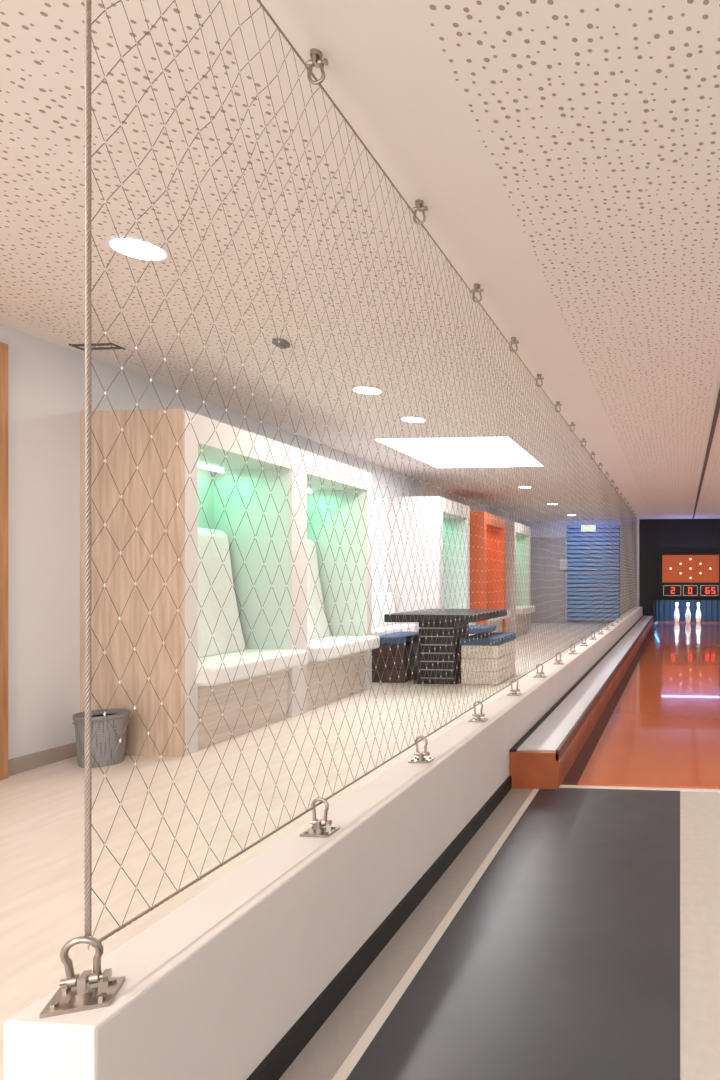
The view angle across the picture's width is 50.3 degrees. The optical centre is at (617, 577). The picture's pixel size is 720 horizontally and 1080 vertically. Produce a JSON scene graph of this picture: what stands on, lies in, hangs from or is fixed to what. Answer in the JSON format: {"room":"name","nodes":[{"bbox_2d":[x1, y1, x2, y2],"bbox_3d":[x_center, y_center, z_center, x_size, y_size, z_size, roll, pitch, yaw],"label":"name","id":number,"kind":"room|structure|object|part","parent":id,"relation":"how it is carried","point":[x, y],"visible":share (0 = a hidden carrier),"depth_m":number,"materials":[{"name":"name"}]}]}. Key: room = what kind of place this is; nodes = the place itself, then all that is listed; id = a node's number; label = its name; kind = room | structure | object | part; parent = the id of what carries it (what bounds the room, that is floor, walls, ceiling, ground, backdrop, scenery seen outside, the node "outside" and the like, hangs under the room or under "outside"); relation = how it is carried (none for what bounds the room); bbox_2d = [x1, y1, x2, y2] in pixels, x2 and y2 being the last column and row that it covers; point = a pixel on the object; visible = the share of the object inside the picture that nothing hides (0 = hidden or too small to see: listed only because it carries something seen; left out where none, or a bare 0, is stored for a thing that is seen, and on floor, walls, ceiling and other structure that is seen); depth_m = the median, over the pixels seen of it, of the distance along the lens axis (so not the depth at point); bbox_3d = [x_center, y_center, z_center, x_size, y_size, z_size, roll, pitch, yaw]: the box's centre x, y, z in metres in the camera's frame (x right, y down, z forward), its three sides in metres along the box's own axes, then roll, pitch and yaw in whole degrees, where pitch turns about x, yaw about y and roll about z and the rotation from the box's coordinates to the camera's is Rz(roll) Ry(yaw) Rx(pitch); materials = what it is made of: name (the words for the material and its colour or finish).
{"room":"bowling alley","nodes":[
{"label":"bowling alley","id":0,"kind":"room"},
{"bbox_2d":[0,324,526,759],"bbox_3d":[-3.254,-0.155,7.471,0.100,2.590,20.300,0,0,5],"label":"wall","id":1,"kind":"structure","parent":0,"point":[46,379],"depth_m":4.26,"materials":[{"name":"white paint"}]},
{"bbox_2d":[0,342,7,779],"bbox_3d":[-3.529,-0.095,3.360,0.088,2.470,1.150,0,0,5],"label":"door","id":2,"kind":"structure","parent":1,"relation":"in","point":[3,347],"depth_m":3.90,"materials":[{"name":"brown wood"}]},
{"bbox_2d":[8,742,76,775],"bbox_3d":[-3.787,1.095,0.903,0.015,0.090,7.120,0,0,5],"label":"baseboard","id":3,"kind":"structure","parent":1,"relation":"attached to","point":[17,765],"depth_m":4.17,"materials":[{"name":"beige wood"}]},
{"bbox_2d":[0,620,658,1079],"bbox_3d":[-0.092,1.200,8.241,6.060,0.120,22.400,0,0,5],"label":"floor","id":4,"kind":"structure","parent":0,"point":[42,831],"depth_m":3.35,"materials":[{"name":"wood"}]},
{"bbox_2d":[72,708,129,767],"bbox_3d":[-3.183,0.985,4.246,0.285,0.310,0.294,0,0,5],"label":"waste bin","id":5,"kind":"object","parent":4,"relation":"on","point":[105,741],"visible":0.85,"depth_m":4.17,"materials":[{"name":"grey plastic"}]},
{"bbox_2d":[80,409,379,756],"bbox_3d":[-2.938,0.031,5.770,0.834,2.218,2.712,0,0,5],"label":"booth","id":6,"kind":"object","parent":4,"relation":"on","point":[106,428],"visible":0.91,"depth_m":5.03,"materials":[{"name":"white laminate"}]},
{"bbox_3d":[-3.123,0.031,4.436,0.704,2.218,0.022,0,0,5],"label":"panel","id":7,"kind":"part","parent":6,"relation":"part of","materials":[{"name":"brown wood"}]},
{"bbox_2d":[198,528,245,657],"bbox_3d":[-3.220,0.100,5.141,0.325,0.980,0.965,0,0,5],"label":"cushion","id":8,"kind":"object","parent":6,"relation":"on","point":[211,560],"depth_m":5.37,"materials":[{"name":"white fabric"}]},
{"bbox_2d":[196,649,307,685],"bbox_3d":[-2.982,0.647,5.115,0.804,0.125,1.155,0,0,5],"label":"seat cushion","id":9,"kind":"object","parent":6,"relation":"on","point":[212,662],"depth_m":5.01,"materials":[{"name":"white fabric"}]},
{"bbox_3d":[-3.002,0.032,5.787,0.704,2.216,2.690,0,0,5],"label":"frame","id":10,"kind":"part","parent":6,"relation":"part of","materials":[{"name":"white laminate"}]},
{"bbox_2d":[307,539,329,639],"bbox_3d":[-3.100,0.100,6.479,0.325,0.980,0.990,0,0,5],"label":"cushion","id":11,"kind":"object","parent":6,"relation":"on","point":[315,604],"depth_m":6.81,"materials":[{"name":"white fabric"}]},
{"bbox_2d":[307,636,379,660],"bbox_3d":[-2.861,0.647,6.462,0.804,0.125,1.160,0,0,5],"label":"seat cushion","id":12,"kind":"object","parent":6,"relation":"on","point":[328,641],"depth_m":6.35,"materials":[{"name":"white fabric"}]},
{"bbox_2d":[4,606,642,1079],"bbox_3d":[-0.181,0.925,9.158,0.160,0.430,16.190,0,0,5],"label":"parapet","id":13,"kind":"object","parent":4,"relation":"on","point":[211,987],"depth_m":1.61,"materials":[{"name":"white paint"}]},
{"bbox_2d":[39,0,636,1018],"bbox_3d":[-0.249,-0.370,8.519,0.138,2.161,14.877,0,0,5],"label":"barrier","id":14,"kind":"object","parent":13,"relation":"on","point":[85,991],"visible":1,"depth_m":1.89,"materials":[{"name":"metal"}]},
{"bbox_2d":[246,776,511,1079],"bbox_3d":[-0.700,1.104,2.407,0.014,0.072,2.650,0,0,5],"label":"baseboard","id":15,"kind":"structure","parent":13,"relation":"attached to","point":[274,1065],"depth_m":1.98,"materials":[{"name":"black paint"}]},
{"bbox_2d":[372,592,415,669],"bbox_3d":[-2.942,0.665,8.146,0.400,0.950,1.940,0,0,5],"label":"bench","id":16,"kind":"object","parent":4,"relation":"on","point":[376,615],"visible":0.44,"depth_m":8.67,"materials":[{"name":"wood"}]},
{"bbox_2d":[372,624,415,635],"bbox_3d":[-2.942,0.665,8.146,0.400,0.110,1.940,0,0,5],"label":"cushion","id":17,"kind":"object","parent":16,"relation":"on","point":[381,630],"depth_m":8.54,"materials":[{"name":"white fabric"}]},
{"bbox_2d":[372,631,419,682],"bbox_3d":[-2.470,0.890,7.878,0.390,0.500,0.770,0,0,5],"label":"stool","id":18,"kind":"object","parent":4,"relation":"on","point":[385,649],"visible":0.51,"depth_m":7.51,"materials":[{"name":"brown wood"}]},
{"bbox_2d":[279,789,532,1079],"bbox_3d":[-0.811,1.139,0.424,0.121,0.003,6.700,0,0,5],"label":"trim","id":19,"kind":"structure","parent":4,"relation":"on","point":[328,1049],"depth_m":2.04,"materials":[{"name":"beige wood"}]},
{"bbox_2d":[388,496,475,631],"bbox_3d":[-2.579,0.031,9.764,0.834,2.218,1.312,0,0,5],"label":"booth","id":20,"kind":"object","parent":4,"relation":"on","point":[391,516],"visible":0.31,"depth_m":9.13,"materials":[{"name":"white laminate"}]},
{"bbox_3d":[-2.702,0.031,9.128,0.704,2.218,0.022,0,0,5],"label":"panel","id":21,"kind":"part","parent":20,"relation":"part of","materials":[{"name":"white laminate"}]},
{"bbox_3d":[-2.643,0.032,9.781,0.704,2.216,1.290,0,0,5],"label":"frame","id":22,"kind":"part","parent":20,"relation":"part of","materials":[{"name":"white laminate"}]},
{"bbox_2d":[332,789,538,1079],"bbox_3d":[-0.734,1.137,0.417,0.033,0.005,6.700,0,0,5],"label":"trim","id":23,"kind":"structure","parent":4,"relation":"on","point":[369,1034],"depth_m":2.04,"materials":[{"name":"beige"}]},
{"bbox_2d":[384,609,506,684],"bbox_3d":[-1.854,0.755,7.637,0.940,0.770,1.320,0,0,5],"label":"pub table","id":24,"kind":"object","parent":4,"relation":"on","point":[426,653],"visible":0.71,"depth_m":7.45,"materials":[{"name":"black laminate"}]},
{"bbox_2d":[467,625,495,635],"bbox_3d":[-1.913,0.890,9.158,0.470,0.500,0.520,0,0,5],"label":"stool","id":25,"kind":"object","parent":4,"relation":"on","point":[489,627],"visible":0.12,"depth_m":8.92,"materials":[{"name":"blue fabric"}]},
{"bbox_2d":[461,632,515,684],"bbox_3d":[-1.442,0.890,7.750,0.420,0.500,0.800,0,0,5],"label":"stool","id":26,"kind":"object","parent":4,"relation":"on","point":[499,636],"visible":0.89,"depth_m":7.37,"materials":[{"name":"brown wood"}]},
{"bbox_2d":[470,511,510,631],"bbox_3d":[-2.389,0.031,11.876,0.834,2.218,1.372,0,0,5],"label":"booth","id":27,"kind":"object","parent":4,"relation":"on","point":[502,583],"visible":0.21,"depth_m":11.72,"materials":[{"name":"orange laminate"}]},
{"bbox_3d":[-2.514,0.031,11.209,0.704,2.218,0.022,0,0,5],"label":"panel","id":28,"kind":"part","parent":27,"relation":"part of","materials":[{"name":"orange laminate"}]},
{"bbox_3d":[-2.453,0.032,11.892,0.704,2.216,1.350,0,0,5],"label":"frame","id":29,"kind":"part","parent":27,"relation":"part of","materials":[{"name":"orange laminate"}]},
{"bbox_2d":[486,611,510,620],"bbox_3d":[-2.373,0.647,11.890,0.804,0.125,1.160,0,0,5],"label":"seat cushion","id":30,"kind":"object","parent":27,"relation":"on","point":[508,612],"depth_m":12.01,"materials":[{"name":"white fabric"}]},
{"bbox_2d":[346,788,679,1079],"bbox_3d":[-0.317,1.137,0.676,0.752,0.006,6.090,0,0,5],"label":"rubber mat","id":31,"kind":"object","parent":4,"relation":"on","point":[561,961],"visible":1,"depth_m":2.03,"materials":[{"name":"black rubber"}]},
{"bbox_2d":[506,522,534,635],"bbox_3d":[-2.204,0.031,13.942,0.834,2.218,1.422,0,0,5],"label":"booth","id":32,"kind":"object","parent":4,"relation":"on","point":[526,562],"visible":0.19,"depth_m":13.92,"materials":[{"name":"white laminate"}]},
{"bbox_3d":[-2.331,0.031,13.251,0.704,2.218,0.022,0,0,5],"label":"panel","id":33,"kind":"part","parent":32,"relation":"part of","materials":[{"name":"white laminate"}]},
{"bbox_3d":[-2.267,0.032,13.959,0.704,2.216,1.400,0,0,5],"label":"frame","id":34,"kind":"part","parent":32,"relation":"part of","materials":[{"name":"white laminate"}]},
{"bbox_2d":[516,606,534,614],"bbox_3d":[-2.187,0.647,13.957,0.804,0.125,1.210,0,0,5],"label":"seat cushion","id":35,"kind":"object","parent":32,"relation":"on","point":[532,608],"depth_m":13.68,"materials":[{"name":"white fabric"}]},
{"bbox_2d":[510,616,653,788],"bbox_3d":[0.145,1.032,10.349,0.269,0.215,13.320,0,0,5],"label":"divider","id":36,"kind":"object","parent":4,"relation":"on","point":[543,757],"visible":0.98,"depth_m":4.58,"materials":[{"name":"orange paint"}]},
{"bbox_2d":[559,785,719,791],"bbox_3d":[1.037,1.136,3.634,2.985,0.008,0.045,0,0,5],"label":"trim","id":37,"kind":"structure","parent":4,"relation":"on","point":[561,786],"depth_m":3.71,"materials":[{"name":"wood"}]},
{"bbox_2d":[578,620,719,788],"bbox_3d":[1.271,1.130,11.098,1.656,0.020,14.865,0,0,5],"label":"lane","id":38,"kind":"object","parent":4,"relation":"on","point":[663,730],"visible":0.88,"depth_m":5.46,"materials":[{"name":"orange wood"}]},
{"bbox_2d":[561,624,656,784],"bbox_3d":[0.328,1.137,10.382,0.094,0.006,13.260,0,0,5],"label":"gutter","id":39,"kind":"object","parent":38,"relation":"attached to","point":[579,765],"depth_m":5.16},
{"bbox_2d":[674,602,700,622],"bbox_3d":[1.743,0.862,17.263,0.683,0.515,0.343,0,0,5],"label":"pin","id":40,"kind":"object","parent":38,"relation":"on","point":[676,613],"visible":0.99,"depth_m":17.29,"materials":[{"name":"white plastic"}]},
{"bbox_2d":[680,791,719,1079],"bbox_3d":[1.127,1.138,0.250,2.200,0.004,6.700,0,0,5],"label":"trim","id":41,"kind":"structure","parent":4,"relation":"on","point":[699,811],"depth_m":2.19,"materials":[{"name":"beige wood"}]},
{"bbox_2d":[0,0,719,520],"bbox_3d":[-0.186,-1.510,7.196,6.060,0.120,20.300,0,0,5],"label":"ceiling","id":42,"kind":"structure","parent":0,"point":[562,156],"depth_m":2.77,"materials":[{"name":"white paint"}]},
{"bbox_2d":[69,342,125,350],"bbox_3d":[-3.257,-1.446,4.316,0.280,0.008,0.115,0,0,5],"label":"ceiling vent","id":43,"kind":"object","parent":42,"relation":"in","point":[98,344],"visible":0.8,"depth_m":4.30,"materials":[{"name":"grey metal"}]},
{"bbox_2d":[105,235,169,261],"bbox_3d":[-2.107,-1.445,3.031,0.236,0.008,0.236,0,0,5],"label":"recessed light","id":44,"kind":"object","parent":42,"relation":"in","point":[134,247],"visible":0.97,"depth_m":3.02,"materials":[{"name":"white plastic"}]},
{"bbox_2d":[110,239,164,259],"bbox_3d":[-2.107,-1.444,3.031,0.200,0.005,0.200,0,0,5],"label":"diffuser","id":45,"kind":"object","parent":44,"relation":"attached to","point":[133,248],"depth_m":3.02,"materials":[{"name":"white plastic"}]},
{"bbox_2d":[272,339,289,348],"bbox_3d":[-2.060,-1.430,4.221,0.070,0.040,0.080,0,0,5],"label":"ceiling sensor","id":46,"kind":"object","parent":42,"relation":"attached to","point":[284,344],"depth_m":4.19,"materials":[{"name":"grey plastic"}]},
{"bbox_2d":[351,386,382,394],"bbox_3d":[-1.932,-1.445,5.314,0.236,0.008,0.236,0,0,5],"label":"recessed light","id":47,"kind":"object","parent":42,"relation":"in","point":[359,389],"visible":0.88,"depth_m":5.30,"materials":[{"name":"white plastic"}]},
{"bbox_2d":[353,387,379,393],"bbox_3d":[-1.932,-1.444,5.314,0.200,0.005,0.200,0,0,5],"label":"diffuser","id":48,"kind":"object","parent":47,"relation":"attached to","point":[367,390],"depth_m":5.30,"materials":[{"name":"white plastic"}]},
{"bbox_2d":[400,416,426,422],"bbox_3d":[-1.864,-1.445,6.292,0.236,0.008,0.236,0,0,5],"label":"recessed light","id":49,"kind":"object","parent":42,"relation":"in","point":[409,418],"visible":0.89,"depth_m":6.27,"materials":[{"name":"white plastic"}]},
{"bbox_2d":[402,417,424,421],"bbox_3d":[-1.864,-1.444,6.292,0.200,0.005,0.200,0,0,5],"label":"diffuser","id":50,"kind":"object","parent":49,"relation":"attached to","point":[409,419],"depth_m":6.27,"materials":[{"name":"white plastic"}]},
{"bbox_2d":[398,437,530,457],"bbox_3d":[-1.758,-1.590,8.090,1.470,0.020,1.940,0,0,5],"label":"glazing","id":51,"kind":"object","parent":42,"relation":"attached to","point":[458,442],"visible":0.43,"depth_m":8.35,"materials":[{"name":"white glass"}]},
{"bbox_2d":[581,525,595,531],"bbox_3d":[-0.649,-1.235,15.119,0.320,0.430,0.040,0,0,5],"label":"exit sign","id":52,"kind":"object","parent":42,"relation":"hanging from","point":[583,526],"visible":0.7,"depth_m":15.10,"materials":[{"name":"white plastic"}]},
{"bbox_2d":[692,388,719,519],"bbox_3d":[1.145,-1.440,9.184,0.035,0.020,15.500,0,0,5],"label":"rail","id":53,"kind":"object","parent":42,"relation":"attached to","point":[717,408],"visible":1,"depth_m":7.34,"materials":[{"name":"metal"}]},
{"bbox_2d":[527,520,638,623],"bbox_3d":[-0.876,-0.155,17.398,2.860,2.590,0.100,0,0,5],"label":"wall","id":54,"kind":"structure","parent":0,"point":[542,524],"depth_m":17.39,"materials":[{"name":"white paint"}]},
{"bbox_2d":[531,537,564,622],"bbox_3d":[-1.775,0.060,17.394,0.870,2.160,0.070,0,0,5],"label":"door","id":55,"kind":"structure","parent":54,"relation":"in","point":[543,538],"depth_m":17.34,"materials":[{"name":"grey metal"}]},
{"bbox_2d":[533,540,561,622],"bbox_3d":[-1.774,0.090,17.404,0.750,2.100,0.050,0,0,5],"label":"door leaf","id":56,"kind":"structure","parent":55,"relation":"attached to","point":[536,588],"depth_m":17.38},
{"bbox_2d":[560,559,567,569],"bbox_3d":[-1.356,-0.345,17.308,0.200,0.270,0.015,0,0,5],"label":"notice","id":57,"kind":"object","parent":55,"relation":"attached to","point":[561,560],"visible":0.64,"depth_m":17.30,"materials":[{"name":"white paper"}]},
{"bbox_2d":[567,525,619,621],"bbox_3d":[-0.617,-0.110,17.260,1.320,2.420,0.110,0,0,5],"label":"blind","id":58,"kind":"object","parent":54,"relation":"attached to","point":[581,579],"visible":0.59,"depth_m":17.23,"materials":[{"name":"blue fabric"}]},
{"bbox_2d":[621,523,637,615],"bbox_3d":[0.284,-0.120,17.123,0.440,2.480,0.070,0,0,5],"label":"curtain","id":59,"kind":"object","parent":54,"relation":"hanging from","point":[636,524],"visible":0.34,"depth_m":17.11,"materials":[{"name":"grey fabric"}]},
{"bbox_2d":[654,600,655,622],"bbox_3d":[1.904,0.765,18.052,2.000,0.750,2.100,0,0,5],"label":"wall","id":60,"kind":"structure","parent":0,"point":[654,600],"depth_m":17.36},
{"bbox_2d":[639,519,719,623],"bbox_3d":[2.124,-0.155,16.928,3.200,2.590,0.100,0,0,5],"label":"wall","id":61,"kind":"structure","parent":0,"point":[657,537],"depth_m":16.97,"materials":[{"name":"black paint"}]},
{"bbox_2d":[656,600,719,620],"bbox_3d":[1.917,0.785,18.201,1.820,0.670,0.060,0,0,5],"label":"curtain","id":62,"kind":"object","parent":61,"relation":"hanging from","point":[665,609],"visible":0.58,"depth_m":18.21,"materials":[{"name":"blue fabric"}]},
{"bbox_2d":[661,553,719,597],"bbox_3d":[1.772,-0.060,16.858,1.450,1.080,0.098,0,0,5],"label":"scoreboard","id":63,"kind":"object","parent":61,"relation":"attached to","point":[683,575],"visible":1,"depth_m":16.83,"materials":[{"name":"black paint"}]},
{"bbox_3d":[1.769,-0.225,16.832,1.370,0.670,0.015,0,0,5],"label":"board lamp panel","id":64,"kind":"part","parent":63,"relation":"part of","materials":[{"name":"orange plastic"}]}
]}

